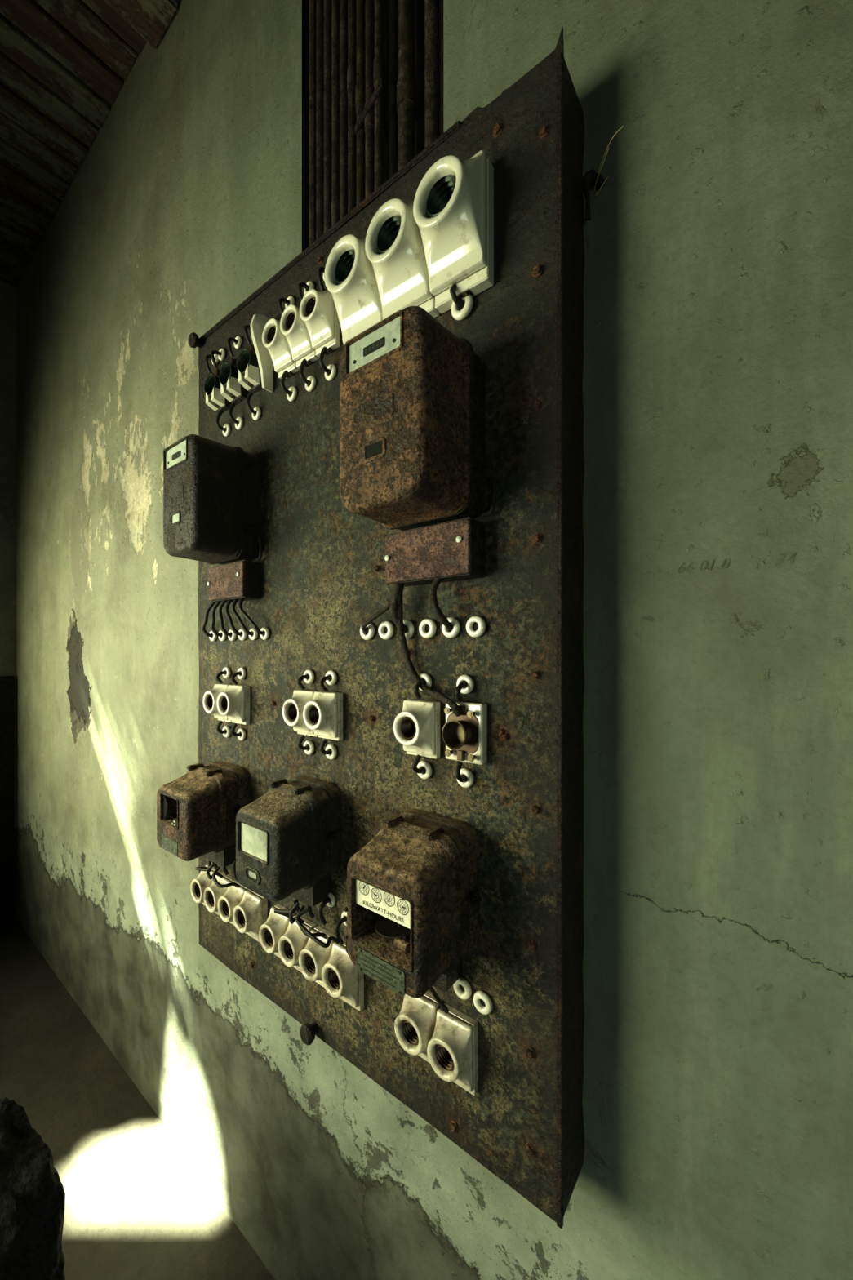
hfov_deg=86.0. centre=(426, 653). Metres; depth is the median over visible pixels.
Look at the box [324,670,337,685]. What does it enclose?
bushing
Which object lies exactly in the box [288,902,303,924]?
wire
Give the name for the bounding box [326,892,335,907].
bushing
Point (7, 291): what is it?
wall
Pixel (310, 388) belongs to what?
bushing
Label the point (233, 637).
bushing
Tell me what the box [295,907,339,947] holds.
wire
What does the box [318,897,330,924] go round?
wire
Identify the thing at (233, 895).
holder
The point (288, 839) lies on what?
meter
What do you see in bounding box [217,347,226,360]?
bushing
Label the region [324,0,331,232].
conduit pipe
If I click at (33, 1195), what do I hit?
rock
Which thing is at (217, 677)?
wire
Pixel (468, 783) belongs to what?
bushing
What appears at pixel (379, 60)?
conduit pipe
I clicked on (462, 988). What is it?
bushing
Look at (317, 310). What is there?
holder
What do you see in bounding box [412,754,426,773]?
wire
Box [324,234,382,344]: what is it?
holder
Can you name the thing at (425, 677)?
bushing
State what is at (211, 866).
wire
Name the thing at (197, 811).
meter
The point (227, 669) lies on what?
bushing
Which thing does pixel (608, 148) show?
straw wisp
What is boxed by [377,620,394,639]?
bushing
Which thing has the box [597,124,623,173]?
straw wisp
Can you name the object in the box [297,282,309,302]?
wire
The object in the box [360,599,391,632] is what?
wire
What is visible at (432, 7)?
conduit pipe
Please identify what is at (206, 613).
wire
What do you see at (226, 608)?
wire
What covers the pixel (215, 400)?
holder
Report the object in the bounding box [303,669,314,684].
bushing
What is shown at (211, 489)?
meter
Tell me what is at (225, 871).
wire
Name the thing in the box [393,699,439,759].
holder
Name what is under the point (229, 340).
wire
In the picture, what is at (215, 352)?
wire
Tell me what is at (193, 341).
nut
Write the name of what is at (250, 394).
wire
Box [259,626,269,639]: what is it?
bushing
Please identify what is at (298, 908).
wire
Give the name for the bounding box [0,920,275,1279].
floor
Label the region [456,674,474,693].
bushing
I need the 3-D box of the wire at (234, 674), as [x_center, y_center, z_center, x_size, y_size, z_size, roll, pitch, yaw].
[-0.555,0.074,1.336,0.010,0.038,0.035,0,0,37]
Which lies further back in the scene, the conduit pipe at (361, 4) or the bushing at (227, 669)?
the bushing at (227, 669)
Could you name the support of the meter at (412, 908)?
attached to the board
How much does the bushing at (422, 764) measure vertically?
0.038 m
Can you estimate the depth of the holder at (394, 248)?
0.90 m
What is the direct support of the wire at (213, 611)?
attached to the meter at (211, 489)
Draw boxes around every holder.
[190,864,222,915]
[202,683,234,722]
[203,871,235,924]
[204,368,231,412]
[216,684,249,725]
[217,880,248,933]
[218,356,246,404]
[232,888,267,942]
[236,344,262,394]
[258,903,296,959]
[262,318,299,378]
[277,915,316,973]
[280,304,319,368]
[282,689,319,737]
[298,925,337,988]
[299,288,340,356]
[302,691,342,741]
[321,938,364,1011]
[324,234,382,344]
[364,198,439,319]
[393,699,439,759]
[394,991,442,1063]
[413,150,493,313]
[426,1003,478,1095]
[441,701,486,764]
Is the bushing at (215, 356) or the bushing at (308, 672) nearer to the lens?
the bushing at (308, 672)
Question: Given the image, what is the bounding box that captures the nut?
[187,332,203,348]
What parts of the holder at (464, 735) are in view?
contact post, contact post, contact plate, contact post, contact post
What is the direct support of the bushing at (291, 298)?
attached to the board
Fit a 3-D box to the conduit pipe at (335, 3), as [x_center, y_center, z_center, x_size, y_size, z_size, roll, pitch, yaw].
[-0.258,-1.480,1.302,0.030,2.489,0.030,0,0,37]
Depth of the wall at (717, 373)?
0.82 m
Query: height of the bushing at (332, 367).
0.038 m
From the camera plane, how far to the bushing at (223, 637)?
1.41 m
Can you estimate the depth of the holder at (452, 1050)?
0.85 m
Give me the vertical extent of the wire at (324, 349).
0.057 m
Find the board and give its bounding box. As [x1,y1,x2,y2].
[198,27,585,1228]
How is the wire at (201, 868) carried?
attached to the holder at (198, 885)
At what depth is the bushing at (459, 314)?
0.87 m
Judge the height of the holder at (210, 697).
0.117 m
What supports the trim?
attached to the wall at (717, 373)
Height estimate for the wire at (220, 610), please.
0.118 m
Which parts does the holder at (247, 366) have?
contact plate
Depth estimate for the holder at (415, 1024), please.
0.90 m
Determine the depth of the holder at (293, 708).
1.12 m
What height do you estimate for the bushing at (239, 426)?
0.038 m
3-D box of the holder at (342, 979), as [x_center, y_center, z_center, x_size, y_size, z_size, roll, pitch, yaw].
[-0.194,0.751,1.048,0.078,0.136,0.062,-1,-1,37]
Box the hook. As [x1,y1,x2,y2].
[575,168,605,221]
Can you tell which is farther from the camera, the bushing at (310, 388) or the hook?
the bushing at (310, 388)
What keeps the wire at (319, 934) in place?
attached to the holder at (312, 959)
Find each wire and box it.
[195,861,211,872]
[201,601,216,637]
[204,355,215,373]
[206,862,222,879]
[210,350,222,368]
[210,601,222,636]
[212,866,239,888]
[215,409,226,431]
[215,671,226,684]
[216,720,226,733]
[217,600,231,636]
[222,866,228,875]
[224,600,242,635]
[226,337,238,356]
[228,402,239,424]
[230,723,241,736]
[231,599,253,635]
[231,671,241,684]
[231,858,238,881]
[238,598,265,635]
[243,324,251,344]
[246,391,256,414]
[273,900,296,917]
[278,297,290,315]
[280,370,292,395]
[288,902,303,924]
[294,897,300,912]
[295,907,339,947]
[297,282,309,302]
[297,675,309,690]
[297,734,309,750]
[297,905,327,938]
[299,359,311,385]
[306,904,314,918]
[317,266,324,290]
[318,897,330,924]
[319,346,331,374]
[319,675,332,692]
[319,738,332,754]
[334,916,346,945]
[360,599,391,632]
[389,582,408,633]
[396,583,461,716]
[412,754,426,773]
[413,680,426,699]
[429,577,453,630]
[429,986,448,1013]
[449,284,464,309]
[454,681,467,702]
[454,761,467,782]
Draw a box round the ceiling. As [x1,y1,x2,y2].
[0,0,146,287]
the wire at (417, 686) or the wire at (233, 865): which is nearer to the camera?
the wire at (417, 686)
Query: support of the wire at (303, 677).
attached to the bushing at (308, 672)
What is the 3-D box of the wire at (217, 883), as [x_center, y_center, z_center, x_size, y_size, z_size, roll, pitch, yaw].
[-0.577,0.645,1.300,0.073,0.056,0.044,0,0,12]
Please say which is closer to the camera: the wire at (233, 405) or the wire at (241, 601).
the wire at (241, 601)
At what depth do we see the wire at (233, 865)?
1.32 m
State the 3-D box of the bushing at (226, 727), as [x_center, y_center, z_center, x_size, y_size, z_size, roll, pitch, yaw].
[-0.612,0.240,1.398,0.038,0.038,0.010,0,0,37]
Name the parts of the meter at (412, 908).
dial plate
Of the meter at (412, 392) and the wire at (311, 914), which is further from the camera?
the wire at (311, 914)
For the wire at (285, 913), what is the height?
0.073 m
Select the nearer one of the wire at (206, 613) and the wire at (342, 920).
the wire at (342, 920)
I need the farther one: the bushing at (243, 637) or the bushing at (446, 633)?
the bushing at (243, 637)
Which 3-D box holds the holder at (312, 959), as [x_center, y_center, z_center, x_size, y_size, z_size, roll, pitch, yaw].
[-0.260,0.751,1.098,0.078,0.136,0.062,0,0,37]
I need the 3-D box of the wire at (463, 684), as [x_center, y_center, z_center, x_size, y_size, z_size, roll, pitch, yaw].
[0.065,0.074,0.865,0.011,0.038,0.035,0,0,37]
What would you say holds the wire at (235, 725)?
attached to the bushing at (242, 731)
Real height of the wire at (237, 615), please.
0.117 m
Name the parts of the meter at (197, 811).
broken glass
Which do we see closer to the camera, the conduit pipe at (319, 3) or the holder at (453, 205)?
the holder at (453, 205)
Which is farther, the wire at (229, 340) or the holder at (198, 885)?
the holder at (198, 885)
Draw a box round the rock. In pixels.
[0,1097,66,1279]
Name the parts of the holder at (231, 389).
contact plate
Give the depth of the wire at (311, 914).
1.12 m
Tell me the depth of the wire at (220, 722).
1.38 m
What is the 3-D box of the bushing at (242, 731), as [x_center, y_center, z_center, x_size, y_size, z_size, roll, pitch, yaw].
[-0.546,0.240,1.348,0.038,0.038,0.010,0,0,37]
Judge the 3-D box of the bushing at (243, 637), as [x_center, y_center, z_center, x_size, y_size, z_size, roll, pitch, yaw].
[-0.542,-0.055,1.345,0.038,0.038,0.010,0,0,37]
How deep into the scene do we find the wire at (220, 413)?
1.38 m
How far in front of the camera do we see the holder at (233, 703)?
1.31 m
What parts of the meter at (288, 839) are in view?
sight plate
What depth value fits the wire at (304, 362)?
1.14 m
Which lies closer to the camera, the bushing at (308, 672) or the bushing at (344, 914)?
the bushing at (344, 914)
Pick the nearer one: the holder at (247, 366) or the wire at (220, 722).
the holder at (247, 366)
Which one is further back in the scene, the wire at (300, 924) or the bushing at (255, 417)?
the bushing at (255, 417)
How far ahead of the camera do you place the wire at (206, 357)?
1.42 m
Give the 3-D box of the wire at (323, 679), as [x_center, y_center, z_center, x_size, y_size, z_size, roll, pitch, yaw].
[-0.242,0.074,1.098,0.012,0.038,0.035,0,0,37]
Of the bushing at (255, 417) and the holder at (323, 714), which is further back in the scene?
the bushing at (255, 417)
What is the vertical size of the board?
2.019 m
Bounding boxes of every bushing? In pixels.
[208,630,217,641]
[211,354,218,364]
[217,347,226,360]
[217,629,226,641]
[222,423,231,436]
[222,666,231,679]
[222,724,231,737]
[227,628,236,640]
[233,335,242,349]
[234,416,243,430]
[236,728,245,740]
[237,627,247,640]
[237,666,245,679]
[248,627,257,640]
[251,406,261,420]
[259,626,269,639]
[284,295,294,307]
[286,386,297,401]
[303,280,314,293]
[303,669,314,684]
[303,740,314,755]
[304,375,315,391]
[324,364,336,381]
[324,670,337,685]
[324,743,337,759]
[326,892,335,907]
[341,911,346,926]
[360,622,374,639]
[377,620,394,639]
[397,619,414,639]
[417,760,431,779]
[418,617,436,639]
[418,673,431,691]
[441,617,460,638]
[451,294,473,320]
[453,976,471,999]
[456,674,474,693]
[456,768,474,787]
[466,615,485,637]
[473,990,493,1014]
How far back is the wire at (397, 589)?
0.93 m
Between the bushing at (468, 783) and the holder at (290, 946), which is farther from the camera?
the holder at (290, 946)
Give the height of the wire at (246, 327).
0.057 m
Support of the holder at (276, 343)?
attached to the board
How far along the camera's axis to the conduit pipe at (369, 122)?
1.21 m
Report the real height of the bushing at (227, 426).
0.038 m
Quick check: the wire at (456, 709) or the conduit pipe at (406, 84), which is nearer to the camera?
the wire at (456, 709)
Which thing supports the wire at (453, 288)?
attached to the bushing at (459, 314)
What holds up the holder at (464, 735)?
attached to the board
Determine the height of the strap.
0.075 m
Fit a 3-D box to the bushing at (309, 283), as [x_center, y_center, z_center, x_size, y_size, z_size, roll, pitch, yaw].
[-0.299,-0.925,1.161,0.036,0.036,0.009,0,0,37]
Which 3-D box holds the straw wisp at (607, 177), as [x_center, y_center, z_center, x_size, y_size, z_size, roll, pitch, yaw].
[0.309,-0.830,0.822,0.012,0.021,0.037,0,0,-19]
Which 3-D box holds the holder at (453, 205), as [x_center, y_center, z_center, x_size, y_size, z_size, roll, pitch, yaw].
[0.047,-0.788,0.842,0.120,0.224,0.099,0,0,37]
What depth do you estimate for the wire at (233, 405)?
1.33 m
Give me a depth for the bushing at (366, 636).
1.03 m
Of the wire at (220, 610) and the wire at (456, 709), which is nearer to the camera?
the wire at (456, 709)
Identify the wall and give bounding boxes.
[0,280,16,920]
[16,0,852,1279]
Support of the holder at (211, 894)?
attached to the board
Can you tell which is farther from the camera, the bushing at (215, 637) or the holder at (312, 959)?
the bushing at (215, 637)
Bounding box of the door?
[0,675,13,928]
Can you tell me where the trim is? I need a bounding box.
[104,0,178,48]
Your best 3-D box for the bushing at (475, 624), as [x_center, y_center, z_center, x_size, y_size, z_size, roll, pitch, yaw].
[0.092,-0.050,0.863,0.042,0.042,0.011,0,0,37]
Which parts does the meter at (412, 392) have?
sight glass, register plate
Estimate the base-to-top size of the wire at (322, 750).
0.040 m
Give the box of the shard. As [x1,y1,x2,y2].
[249,313,273,392]
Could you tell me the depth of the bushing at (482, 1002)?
0.85 m
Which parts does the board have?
frame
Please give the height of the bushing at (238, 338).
0.036 m
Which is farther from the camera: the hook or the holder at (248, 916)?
the holder at (248, 916)
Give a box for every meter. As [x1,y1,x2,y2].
[156,760,249,867]
[163,434,262,602]
[235,775,341,906]
[339,306,497,586]
[343,808,481,998]
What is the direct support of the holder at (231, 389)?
attached to the board
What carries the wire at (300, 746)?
attached to the bushing at (308, 743)
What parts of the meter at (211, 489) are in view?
sight glass, register plate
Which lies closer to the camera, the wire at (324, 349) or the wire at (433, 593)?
the wire at (433, 593)
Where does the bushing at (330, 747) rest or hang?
attached to the board
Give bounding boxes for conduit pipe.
[309,0,315,245]
[315,0,324,239]
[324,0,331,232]
[331,0,339,226]
[339,0,347,219]
[346,0,356,213]
[355,0,365,205]
[364,0,374,198]
[373,0,385,190]
[396,0,416,170]
[424,0,439,148]
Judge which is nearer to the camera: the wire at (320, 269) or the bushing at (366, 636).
the bushing at (366, 636)
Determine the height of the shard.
0.195 m
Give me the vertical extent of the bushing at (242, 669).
0.038 m
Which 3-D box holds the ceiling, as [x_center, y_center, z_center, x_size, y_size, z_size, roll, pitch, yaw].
[-1.042,-2.732,-0.156,7.529,0.046,3.360,0,0,37]
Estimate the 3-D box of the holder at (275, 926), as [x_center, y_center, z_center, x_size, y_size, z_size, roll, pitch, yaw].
[-0.392,0.751,1.198,0.078,0.136,0.062,0,0,37]
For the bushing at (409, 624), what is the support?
attached to the board
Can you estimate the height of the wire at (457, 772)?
0.040 m
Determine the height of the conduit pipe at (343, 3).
2.489 m
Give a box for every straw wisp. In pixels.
[593,147,608,191]
[593,177,608,197]
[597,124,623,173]
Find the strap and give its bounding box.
[354,77,382,135]
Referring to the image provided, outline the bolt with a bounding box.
[299,1022,318,1044]
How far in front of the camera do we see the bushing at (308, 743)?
1.15 m
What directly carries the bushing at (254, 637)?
attached to the board
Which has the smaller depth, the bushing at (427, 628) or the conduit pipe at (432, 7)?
the bushing at (427, 628)
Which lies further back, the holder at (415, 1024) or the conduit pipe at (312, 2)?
the conduit pipe at (312, 2)
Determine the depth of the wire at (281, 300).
1.19 m
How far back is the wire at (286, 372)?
1.18 m
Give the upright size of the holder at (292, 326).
0.131 m
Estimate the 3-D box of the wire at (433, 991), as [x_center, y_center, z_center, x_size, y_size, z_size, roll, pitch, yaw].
[0.020,0.645,0.873,0.048,0.094,0.016,0,0,-28]
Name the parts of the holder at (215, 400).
contact plate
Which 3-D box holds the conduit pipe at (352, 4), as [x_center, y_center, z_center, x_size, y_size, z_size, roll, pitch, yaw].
[-0.204,-1.480,1.262,0.030,2.489,0.030,0,0,37]
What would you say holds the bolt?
attached to the board

